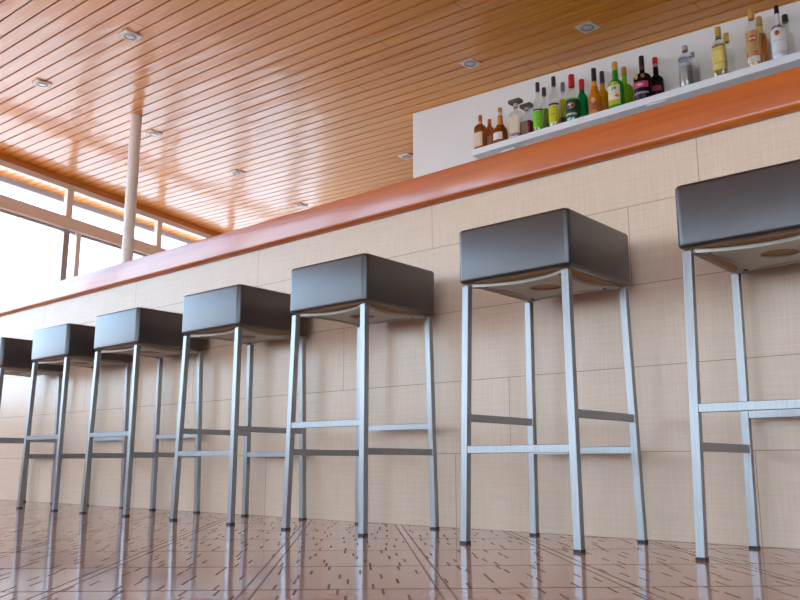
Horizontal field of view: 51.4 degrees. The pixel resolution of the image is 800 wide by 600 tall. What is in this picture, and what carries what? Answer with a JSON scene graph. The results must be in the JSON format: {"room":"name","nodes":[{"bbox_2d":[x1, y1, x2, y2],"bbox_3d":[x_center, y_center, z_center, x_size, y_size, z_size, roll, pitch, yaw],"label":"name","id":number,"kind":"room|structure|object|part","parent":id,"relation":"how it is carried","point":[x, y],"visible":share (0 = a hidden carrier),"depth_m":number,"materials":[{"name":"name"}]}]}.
{"room":"bar","nodes":[
{"label":"bar","id":0,"kind":"room"},
{"bbox_2d":[0,159,212,238],"bbox_3d":[-4.505,-1.562,6.535,0.040,0.245,13.940,-5,-12,25],"label":"trim","id":1,"kind":"structure","parent":0,"point":[4,164],"depth_m":8.92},
{"bbox_2d":[0,0,799,240],"bbox_3d":[-1.174,-2.006,3.937,13.528,0.820,13.500,-10,-15,40],"label":"ceiling","id":2,"kind":"structure","parent":0,"point":[316,102],"depth_m":5.97,"materials":[{"name":"brown wood"}]},
{"bbox_2d":[31,79,52,88],"bbox_3d":[-2.690,-1.622,6.237,0.112,0.021,0.112,-11,-15,43],"label":"recessed light","id":3,"kind":"object","parent":2,"relation":"in","point":[37,82],"visible":1,"depth_m":6.22,"materials":[{"name":"silver metal"}]},
{"bbox_2d":[0,175,194,243],"bbox_3d":[-5.066,-1.597,6.819,0.050,0.246,13.940,-5,-12,25],"label":"trim","id":4,"kind":"structure","parent":2,"relation":"attached to","point":[3,179],"depth_m":9.64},
{"bbox_2d":[0,153,219,235],"bbox_3d":[-4.501,-1.619,6.544,0.050,0.250,13.940,-5,-12,25],"label":"trim","id":5,"kind":"structure","parent":2,"relation":"attached to","point":[3,157],"depth_m":8.95,"materials":[{"name":"brown wood"}]},
{"bbox_2d":[118,29,141,41],"bbox_3d":[-1.760,-1.719,5.413,0.112,0.021,0.112,-11,-15,43],"label":"recessed light","id":6,"kind":"object","parent":2,"relation":"in","point":[126,34],"visible":1,"depth_m":5.40,"materials":[{"name":"silver metal"}]},
{"bbox_2d":[145,130,162,136],"bbox_3d":[-2.137,-1.442,7.209,0.112,0.021,0.112,-11,-15,43],"label":"recessed light","id":7,"kind":"object","parent":2,"relation":"in","point":[153,133],"visible":1,"depth_m":7.19,"materials":[{"name":"silver metal"}]},
{"bbox_2d":[229,170,244,175],"bbox_3d":[-1.613,-1.258,8.211,0.112,0.021,0.112,-11,-15,43],"label":"recessed light","id":8,"kind":"object","parent":2,"relation":"in","point":[236,172],"visible":1,"depth_m":8.19,"materials":[{"name":"silver metal"}]},
{"bbox_2d":[294,203,307,207],"bbox_3d":[-1.111,-1.058,9.317,0.112,0.021,0.112,-11,-15,43],"label":"recessed light","id":9,"kind":"object","parent":2,"relation":"in","point":[300,205],"visible":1,"depth_m":9.29,"materials":[{"name":"silver metal"}]},
{"bbox_2d":[398,153,412,159],"bbox_3d":[0.061,-1.301,7.539,0.112,0.021,0.112,-11,-15,43],"label":"recessed light","id":10,"kind":"object","parent":2,"relation":"in","point":[406,156],"visible":0.98,"depth_m":7.52,"materials":[{"name":"silver metal"}]},
{"bbox_2d":[458,58,481,68],"bbox_3d":[0.476,-1.600,5.626,0.112,0.013,0.112,10,-15,-42],"label":"recessed light","id":11,"kind":"object","parent":2,"relation":"in","point":[469,63],"visible":1,"depth_m":5.62,"materials":[{"name":"silver metal"}]},
{"bbox_2d":[574,21,599,33],"bbox_3d":[1.144,-1.664,5.074,0.112,0.013,0.112,10,-15,-42],"label":"recessed light","id":12,"kind":"object","parent":2,"relation":"in","point":[586,27],"visible":1,"depth_m":5.07,"materials":[{"name":"silver metal"}]},
{"bbox_2d":[0,500,799,599],"bbox_3d":[-1.729,0.985,3.837,15.200,0.060,13.700,-10,-15,40],"label":"floor","id":13,"kind":"structure","parent":0,"point":[100,553],"depth_m":1.69,"materials":[{"name":"wood"}]},
{"bbox_2d":[0,337,63,503],"bbox_3d":[-1.948,0.615,4.186,0.337,0.803,0.337,-10,-15,40],"label":"bar stool","id":14,"kind":"object","parent":13,"relation":"on","point":[15,354],"visible":0.71,"depth_m":4.12,"materials":[{"name":"metal"}]},
{"bbox_3d":[-1.932,0.645,3.960,0.030,0.645,0.030,-10,-15,40],"label":"leg","id":15,"kind":"part","parent":14,"relation":"part of","materials":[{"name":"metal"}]},
{"bbox_3d":[-1.963,0.729,4.383,0.030,0.645,0.030,-10,-15,40],"label":"leg","id":16,"kind":"part","parent":14,"relation":"part of","materials":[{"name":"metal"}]},
{"bbox_3d":[-1.948,0.363,4.236,0.292,0.007,0.292,-10,-15,40],"label":"seat","id":17,"kind":"part","parent":14,"relation":"part of","materials":[{"name":"brown wood"}]},
{"bbox_3d":[-1.948,0.371,4.234,0.285,0.008,0.285,-10,-15,40],"label":"seat plate","id":18,"kind":"part","parent":14,"relation":"part of","materials":[{"name":"brown wood"}]},
{"bbox_3d":[-1.948,0.293,4.250,0.332,0.147,0.332,-10,-15,40],"label":"seat","id":19,"kind":"part","parent":14,"relation":"part of","materials":[{"name":"black leather"}]},
{"bbox_3d":[-1.732,0.690,4.187,0.030,0.645,0.030,-10,-15,40],"label":"leg","id":20,"kind":"part","parent":14,"relation":"part of","materials":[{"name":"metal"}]},
{"bbox_2d":[16,323,132,510],"bbox_3d":[-1.468,0.535,3.785,0.337,0.803,0.337,-10,-15,40],"label":"bar stool","id":21,"kind":"object","parent":13,"relation":"on","point":[69,344],"visible":0.8,"depth_m":3.71,"materials":[{"name":"metal"}]},
{"bbox_3d":[-1.684,0.605,3.755,0.030,0.645,0.030,-10,-15,40],"label":"leg","id":22,"kind":"part","parent":21,"relation":"part of","materials":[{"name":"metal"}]},
{"bbox_3d":[-1.452,0.566,3.559,0.030,0.645,0.030,-10,-15,40],"label":"leg","id":23,"kind":"part","parent":21,"relation":"part of","materials":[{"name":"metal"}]},
{"bbox_3d":[-1.468,0.213,3.849,0.332,0.147,0.332,-10,-15,40],"label":"seat","id":24,"kind":"part","parent":21,"relation":"part of","materials":[{"name":"black leather"}]},
{"bbox_3d":[-1.468,0.291,3.833,0.285,0.008,0.285,-10,-15,40],"label":"seat plate","id":25,"kind":"part","parent":21,"relation":"part of","materials":[{"name":"beige wood"}]},
{"bbox_3d":[-1.468,0.284,3.835,0.292,0.007,0.292,-10,-15,40],"label":"seat","id":26,"kind":"part","parent":21,"relation":"part of","materials":[{"name":"brown wood"}]},
{"bbox_3d":[-1.484,0.650,3.982,0.030,0.645,0.030,-10,-15,40],"label":"leg","id":27,"kind":"part","parent":21,"relation":"part of","materials":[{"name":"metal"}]},
{"bbox_3d":[-1.252,0.611,3.786,0.030,0.645,0.030,-10,-15,40],"label":"leg","id":28,"kind":"part","parent":21,"relation":"part of","materials":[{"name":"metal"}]},
{"bbox_2d":[121,114,141,262],"bbox_3d":[-2.167,-0.041,6.537,0.090,3.001,0.090,-10,-15,40],"label":"support column","id":29,"kind":"structure","parent":13,"relation":"on","point":[136,119],"depth_m":6.67,"materials":[{"name":"beige paint"}]},
{"bbox_2d":[79,307,205,516],"bbox_3d":[-1.044,0.461,3.412,0.337,0.803,0.337,-10,-15,40],"label":"bar stool","id":30,"kind":"object","parent":13,"relation":"on","point":[137,332],"visible":0.98,"depth_m":3.36,"materials":[{"name":"metal"}]},
{"bbox_3d":[-1.259,0.531,3.383,0.030,0.645,0.030,-10,-15,40],"label":"leg","id":31,"kind":"part","parent":30,"relation":"part of","materials":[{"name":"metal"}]},
{"bbox_3d":[-1.029,0.492,3.186,0.030,0.645,0.030,-10,-15,40],"label":"leg","id":32,"kind":"part","parent":30,"relation":"part of","materials":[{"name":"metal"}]},
{"bbox_3d":[-1.044,0.218,3.460,0.285,0.008,0.285,-10,-15,40],"label":"seat plate","id":33,"kind":"part","parent":30,"relation":"part of","materials":[{"name":"beige wood"}]},
{"bbox_3d":[-1.044,0.210,3.462,0.292,0.007,0.292,-10,-15,40],"label":"seat","id":34,"kind":"part","parent":30,"relation":"part of","materials":[{"name":"brown wood"}]},
{"bbox_3d":[-1.044,0.140,3.476,0.332,0.147,0.332,-10,-15,40],"label":"seat","id":35,"kind":"part","parent":30,"relation":"part of","materials":[{"name":"black leather"}]},
{"bbox_3d":[-1.058,0.576,3.609,0.030,0.645,0.030,-10,-15,40],"label":"leg","id":36,"kind":"part","parent":30,"relation":"part of","materials":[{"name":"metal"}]},
{"bbox_3d":[-0.828,0.537,3.412,0.030,0.645,0.030,-10,-15,40],"label":"leg","id":37,"kind":"part","parent":30,"relation":"part of","materials":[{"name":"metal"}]},
{"bbox_2d":[169,284,307,524],"bbox_3d":[-0.568,0.379,2.993,0.337,0.803,0.337,-9,-15,40],"label":"bar stool","id":38,"kind":"object","parent":13,"relation":"on","point":[239,314],"visible":0.94,"depth_m":2.95,"materials":[{"name":"metal"}]},
{"bbox_3d":[-0.783,0.448,2.962,0.030,0.645,0.030,-9,-15,40],"label":"leg","id":39,"kind":"part","parent":38,"relation":"part of","materials":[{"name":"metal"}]},
{"bbox_3d":[-0.550,0.409,2.767,0.030,0.645,0.030,-9,-15,40],"label":"leg","id":40,"kind":"part","parent":38,"relation":"part of","materials":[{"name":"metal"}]},
{"bbox_3d":[-0.568,0.135,3.041,0.285,0.008,0.285,-9,-15,40],"label":"seat plate","id":41,"kind":"part","parent":38,"relation":"part of","materials":[{"name":"beige wood"}]},
{"bbox_3d":[-0.568,0.127,3.043,0.292,0.007,0.292,-9,-15,40],"label":"seat","id":42,"kind":"part","parent":38,"relation":"part of","materials":[{"name":"brown wood"}]},
{"bbox_3d":[-0.568,0.057,3.057,0.332,0.147,0.332,-9,-15,40],"label":"seat","id":43,"kind":"part","parent":38,"relation":"part of","materials":[{"name":"black leather"}]},
{"bbox_3d":[-0.585,0.493,3.190,0.030,0.645,0.030,-9,-15,40],"label":"leg","id":44,"kind":"part","parent":38,"relation":"part of","materials":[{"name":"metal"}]},
{"bbox_3d":[-0.352,0.454,2.995,0.030,0.645,0.030,-9,-15,40],"label":"leg","id":45,"kind":"part","parent":38,"relation":"part of","materials":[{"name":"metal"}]},
{"bbox_2d":[281,253,439,535],"bbox_3d":[-0.118,0.296,2.575,0.337,0.803,0.337,-10,-15,40],"label":"bar stool","id":46,"kind":"object","parent":13,"relation":"on","point":[363,290],"visible":1,"depth_m":2.52,"materials":[{"name":"metal"}]},
{"bbox_3d":[-0.334,0.365,2.545,0.030,0.645,0.030,-10,-15,40],"label":"leg","id":47,"kind":"part","parent":46,"relation":"part of","materials":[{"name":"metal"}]},
{"bbox_3d":[-0.134,0.410,2.772,0.030,0.645,0.030,-10,-15,40],"label":"leg","id":48,"kind":"part","parent":46,"relation":"part of","materials":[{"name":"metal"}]},
{"bbox_3d":[-0.118,-0.026,2.638,0.332,0.147,0.332,-10,-15,40],"label":"seat","id":49,"kind":"part","parent":46,"relation":"part of","materials":[{"name":"black leather"}]},
{"bbox_3d":[-0.118,0.052,2.623,0.285,0.008,0.285,-10,-15,40],"label":"seat plate","id":50,"kind":"part","parent":46,"relation":"part of","materials":[{"name":"beige wood"}]},
{"bbox_3d":[-0.118,0.045,2.624,0.292,0.007,0.292,-10,-15,40],"label":"seat","id":51,"kind":"part","parent":46,"relation":"part of","materials":[{"name":"brown wood"}]},
{"bbox_3d":[-0.102,0.327,2.349,0.030,0.645,0.030,-10,-15,40],"label":"leg","id":52,"kind":"part","parent":46,"relation":"part of","materials":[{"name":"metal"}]},
{"bbox_3d":[0.098,0.371,2.576,0.030,0.645,0.030,-10,-15,40],"label":"leg","id":53,"kind":"part","parent":46,"relation":"part of","materials":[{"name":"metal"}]},
{"bbox_2d":[0,67,799,548],"bbox_3d":[0.005,0.217,3.071,9.400,1.150,0.485,-10,-15,40],"label":"bar counter","id":54,"kind":"object","parent":13,"relation":"on","point":[624,174],"depth_m":2.56,"materials":[{"name":"tile"}]},
{"bbox_2d":[0,67,799,316],"bbox_3d":[0.005,-0.297,3.172,9.400,0.101,0.485,-10,-15,40],"label":"countertop","id":55,"kind":"structure","parent":54,"relation":"on","point":[778,94],"depth_m":2.66,"materials":[{"name":"brown wood"}]},
{"bbox_2d":[459,208,647,552],"bbox_3d":[0.385,0.211,2.144,0.337,0.803,0.337,-10,-15,40],"label":"bar stool","id":56,"kind":"object","parent":13,"relation":"on","point":[564,252],"visible":1,"depth_m":2.10,"materials":[{"name":"metal"}]},
{"bbox_3d":[0.169,0.281,2.117,0.030,0.645,0.030,-10,-15,40],"label":"leg","id":57,"kind":"part","parent":56,"relation":"part of","materials":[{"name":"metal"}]},
{"bbox_3d":[0.371,0.325,2.342,0.030,0.645,0.030,-10,-15,40],"label":"leg","id":58,"kind":"part","parent":56,"relation":"part of","materials":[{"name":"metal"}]},
{"bbox_3d":[0.385,-0.111,2.208,0.332,0.147,0.332,-10,-15,40],"label":"seat","id":59,"kind":"part","parent":56,"relation":"part of","materials":[{"name":"black leather"}]},
{"bbox_3d":[0.385,-0.041,2.194,0.292,0.007,0.292,-10,-15,40],"label":"seat","id":60,"kind":"part","parent":56,"relation":"part of","materials":[{"name":"brown wood"}]},
{"bbox_3d":[0.385,-0.033,2.193,0.285,0.008,0.285,-10,-15,40],"label":"seat plate","id":61,"kind":"part","parent":56,"relation":"part of","materials":[{"name":"beige wood"}]},
{"bbox_3d":[0.399,0.241,1.918,0.030,0.645,0.030,-10,-15,40],"label":"leg","id":62,"kind":"part","parent":56,"relation":"part of","materials":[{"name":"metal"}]},
{"bbox_3d":[0.601,0.286,2.144,0.030,0.645,0.030,-10,-15,40],"label":"leg","id":63,"kind":"part","parent":56,"relation":"part of","materials":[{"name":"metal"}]},
{"bbox_2d":[675,159,799,560],"bbox_3d":[0.841,0.140,1.789,0.337,0.803,0.337,-10,-15,40],"label":"bar stool","id":64,"kind":"object","parent":13,"relation":"on","point":[744,222],"visible":1,"depth_m":1.77,"materials":[{"name":"black leather"}]},
{"bbox_3d":[0.625,0.210,1.760,0.030,0.645,0.030,-10,-15,40],"label":"leg","id":65,"kind":"part","parent":64,"relation":"part of","materials":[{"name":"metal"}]},
{"bbox_3d":[0.841,-0.181,1.853,0.332,0.147,0.332,-10,-15,40],"label":"seat","id":66,"kind":"part","parent":64,"relation":"part of","materials":[{"name":"black leather"}]},
{"bbox_3d":[0.841,-0.111,1.839,0.292,0.007,0.292,-10,-15,40],"label":"seat","id":67,"kind":"part","parent":64,"relation":"part of","materials":[{"name":"brown wood"}]},
{"bbox_3d":[0.825,0.255,1.987,0.030,0.645,0.030,-10,-15,40],"label":"leg","id":68,"kind":"part","parent":64,"relation":"part of","materials":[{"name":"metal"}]},
{"bbox_3d":[0.841,-0.103,1.838,0.285,0.008,0.285,-10,-15,40],"label":"seat plate","id":69,"kind":"part","parent":64,"relation":"part of","materials":[{"name":"beige wood"}]},
{"bbox_2d":[413,1,799,177],"bbox_3d":[3.001,-0.514,3.894,7.552,2.904,0.150,-10,-15,40],"label":"wall","id":70,"kind":"structure","parent":0,"point":[443,135],"depth_m":5.61,"materials":[{"name":"white paint"}]},
{"bbox_2d":[472,51,799,158],"bbox_3d":[2.020,-1.260,4.673,3.845,0.054,0.200,-10,-15,40],"label":"wall shelf","id":71,"kind":"object","parent":70,"relation":"attached to","point":[790,61],"visible":0.6,"depth_m":5.01,"materials":[{"name":"white paint"}]},
{"bbox_2d":[474,115,486,148],"bbox_3d":[0.570,-1.183,5.879,0.074,0.262,0.075,-10,-15,40],"label":"liquor bottle","id":72,"kind":"object","parent":71,"relation":"on","point":[480,130],"visible":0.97,"depth_m":5.85,"materials":[{"name":"brown glass"}]},
{"bbox_2d":[486,119,493,144],"bbox_3d":[0.642,-1.169,5.941,0.066,0.260,0.067,-10,-15,40],"label":"liquor bottle","id":73,"kind":"object","parent":71,"relation":"on","point":[490,129],"visible":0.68,"depth_m":5.91,"materials":[{"name":"brown glass"}]},
{"bbox_2d":[493,107,507,142],"bbox_3d":[0.697,-1.208,5.771,0.100,0.269,0.101,-10,-15,40],"label":"liquor bottle","id":74,"kind":"object","parent":71,"relation":"on","point":[500,133],"visible":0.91,"depth_m":5.73,"materials":[{"name":"brown glass"}]},
{"bbox_2d":[508,97,523,137],"bbox_3d":[0.794,-1.234,5.690,0.092,0.290,0.064,-10,-15,40],"label":"liquor bottle","id":75,"kind":"object","parent":71,"relation":"on","point":[513,120],"visible":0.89,"depth_m":5.67,"materials":[{"name":"clear glass"}]},
{"bbox_2d":[519,102,533,133],"bbox_3d":[0.878,-1.221,5.743,0.088,0.284,0.064,-10,-15,40],"label":"liquor bottle","id":76,"kind":"object","parent":71,"relation":"on","point":[527,125],"visible":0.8,"depth_m":5.72,"materials":[{"name":"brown glass"}]},
{"bbox_2d":[533,82,543,130],"bbox_3d":[0.929,-1.292,5.582,0.070,0.361,0.071,-10,-15,40],"label":"liquor bottle","id":77,"kind":"object","parent":71,"relation":"on","point":[537,115],"visible":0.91,"depth_m":5.54,"materials":[{"name":"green glass"}]},
{"bbox_2d":[540,87,549,127],"bbox_3d":[0.986,-1.277,5.658,0.066,0.361,0.067,-10,-15,40],"label":"liquor bottle","id":78,"kind":"object","parent":71,"relation":"on","point":[545,114],"visible":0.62,"depth_m":5.62,"materials":[{"name":"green glass"}]},
{"bbox_2d":[548,76,560,126],"bbox_3d":[1.022,-1.309,5.502,0.076,0.363,0.077,-10,-15,40],"label":"liquor bottle","id":79,"kind":"object","parent":71,"relation":"on","point":[553,110],"visible":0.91,"depth_m":5.46,"materials":[{"name":"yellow glass"}]},
{"bbox_2d":[559,82,565,122],"bbox_3d":[1.095,-1.291,5.564,0.062,0.353,0.063,-10,-15,40],"label":"liquor bottle","id":80,"kind":"object","parent":71,"relation":"on","point":[562,107],"visible":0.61,"depth_m":5.54,"materials":[{"name":"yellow glass"}]},
{"bbox_2d":[565,74,579,120],"bbox_3d":[1.122,-1.311,5.414,0.087,0.334,0.088,-10,-15,40],"label":"liquor bottle","id":81,"kind":"object","parent":71,"relation":"on","point":[572,103],"visible":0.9,"depth_m":5.37,"materials":[{"name":"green glass"}]},
{"bbox_2d":[577,79,588,116],"bbox_3d":[1.202,-1.298,5.471,0.072,0.329,0.073,-10,-15,40],"label":"liquor bottle","id":82,"kind":"object","parent":71,"relation":"on","point":[583,100],"visible":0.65,"depth_m":5.44,"materials":[{"name":"green glass"}]},
{"bbox_2d":[588,68,601,114],"bbox_3d":[1.244,-1.328,5.309,0.082,0.326,0.083,-10,-15,40],"label":"liquor bottle","id":83,"kind":"object","parent":71,"relation":"on","point":[594,101],"visible":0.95,"depth_m":5.27,"materials":[{"name":"glass"}]},
{"bbox_2d":[599,71,608,110],"bbox_3d":[1.314,-1.321,5.376,0.072,0.338,0.073,-10,-15,40],"label":"liquor bottle","id":84,"kind":"object","parent":71,"relation":"on","point":[604,94],"visible":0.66,"depth_m":5.35,"materials":[{"name":"glass"}]},
{"bbox_2d":[608,62,624,108],"bbox_3d":[1.354,-1.343,5.214,0.098,0.318,0.100,-10,-15,40],"label":"liquor bottle","id":85,"kind":"object","parent":71,"relation":"on","point":[616,86],"visible":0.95,"depth_m":5.17,"materials":[{"name":"green glass"}]},
{"bbox_2d":[621,67,633,103],"bbox_3d":[1.430,-1.329,5.276,0.100,0.316,0.100,-10,-15,40],"label":"liquor bottle","id":86,"kind":"object","parent":71,"relation":"on","point":[628,89],"visible":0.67,"depth_m":5.23,"materials":[{"name":"green glass"}]},
{"bbox_2d":[633,55,652,100],"bbox_3d":[1.488,-1.356,5.098,0.108,0.300,0.110,-10,-15,40],"label":"liquor bottle","id":87,"kind":"object","parent":71,"relation":"on","point":[642,81],"visible":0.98,"depth_m":5.05,"materials":[{"name":"black glass"}]},
{"bbox_2d":[651,57,664,94],"bbox_3d":[1.587,-1.354,5.140,0.090,0.312,0.091,-10,-15,40],"label":"liquor bottle","id":88,"kind":"object","parent":71,"relation":"on","point":[657,80],"visible":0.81,"depth_m":5.10,"materials":[{"name":"black glass"}]},
{"bbox_2d":[678,45,694,82],"bbox_3d":[1.694,-1.377,4.919,0.084,0.272,0.086,-10,-15,40],"label":"liquor bottle","id":89,"kind":"object","parent":71,"relation":"on","point":[684,48],"visible":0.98,"depth_m":4.92,"materials":[{"name":"clear glass"}]},
{"bbox_2d":[686,52,700,83],"bbox_3d":[1.764,-1.362,4.986,0.080,0.268,0.080,-10,-15,40],"label":"liquor bottle","id":90,"kind":"object","parent":71,"relation":"on","point":[692,54],"visible":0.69,"depth_m":5.00,"materials":[{"name":"clear glass"}]},
{"bbox_2d":[712,26,728,76],"bbox_3d":[1.846,-1.426,4.796,0.073,0.320,0.073,-10,-15,40],"label":"liquor bottle","id":91,"kind":"object","parent":71,"relation":"on","point":[719,52],"visible":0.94,"depth_m":4.76,"materials":[{"name":"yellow glass"}]},
{"bbox_2d":[723,32,735,72],"bbox_3d":[1.919,-1.413,4.859,0.076,0.318,0.076,-10,-15,40],"label":"liquor bottle","id":92,"kind":"object","parent":71,"relation":"on","point":[726,34],"visible":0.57,"depth_m":4.87,"materials":[{"name":"clear glass"}]},
{"bbox_2d":[745,8,762,66],"bbox_3d":[1.988,-1.471,4.677,0.080,0.361,0.083,-10,-15,40],"label":"liquor bottle","id":93,"kind":"object","parent":71,"relation":"on","point":[754,53],"visible":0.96,"depth_m":4.64,"materials":[{"name":"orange glass"}]},
{"bbox_2d":[755,16,769,61],"bbox_3d":[2.061,-1.453,4.740,0.080,0.350,0.080,-10,-15,40],"label":"liquor bottle","id":94,"kind":"object","parent":71,"relation":"on","point":[763,40],"visible":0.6,"depth_m":4.71,"materials":[{"name":"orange glass"}]},
{"bbox_2d":[770,5,788,58],"bbox_3d":[2.091,-1.473,4.587,0.084,0.330,0.086,-10,-15,40],"label":"liquor bottle","id":95,"kind":"object","parent":71,"relation":"on","point":[778,33],"visible":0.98,"depth_m":4.55,"materials":[{"name":"white glass"}]},
{"bbox_2d":[781,14,795,45],"bbox_3d":[2.166,-1.451,4.647,0.080,0.311,0.080,-10,-15,40],"label":"liquor bottle","id":96,"kind":"object","parent":71,"relation":"on","point":[784,16],"visible":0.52,"depth_m":4.66,"materials":[{"name":"clear glass"}]},
{"bbox_3d":[-4.514,1.070,6.019,3.740,0.620,13.492,-10,-15,40],"label":"wall","id":97,"kind":"structure","parent":0,"visible":0},
{"bbox_2d":[0,209,63,230],"bbox_3d":[-3.768,-0.101,7.821,0.075,2.378,1.355,-5,-12,25],"label":"window","id":98,"kind":"structure","parent":97,"relation":"in","point":[1,210],"depth_m":8.21,"materials":[{"name":"grey metal"}]},
{"bbox_2d":[0,189,166,280],"bbox_3d":[-4.519,-0.408,6.313,0.111,2.396,13.940,-5,-12,25],"label":"window","id":99,"kind":"structure","parent":97,"relation":"in","point":[69,194],"depth_m":8.61,"materials":[{"name":"wood"}]},
{"bbox_3d":[-3.190,0.343,8.975,0.050,1.955,1.340,-5,-12,25],"label":"sash","id":100,"kind":"part","parent":99,"relation":"part of","materials":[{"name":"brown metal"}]},
{"bbox_2d":[153,221,162,246],"bbox_3d":[-2.596,0.349,10.189,0.075,2.414,1.355,-5,-12,25],"label":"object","id":101,"kind":"structure","parent":97,"relation":"in","point":[158,225],"depth_m":9.80,"materials":[{"name":"grey metal"}]}
]}

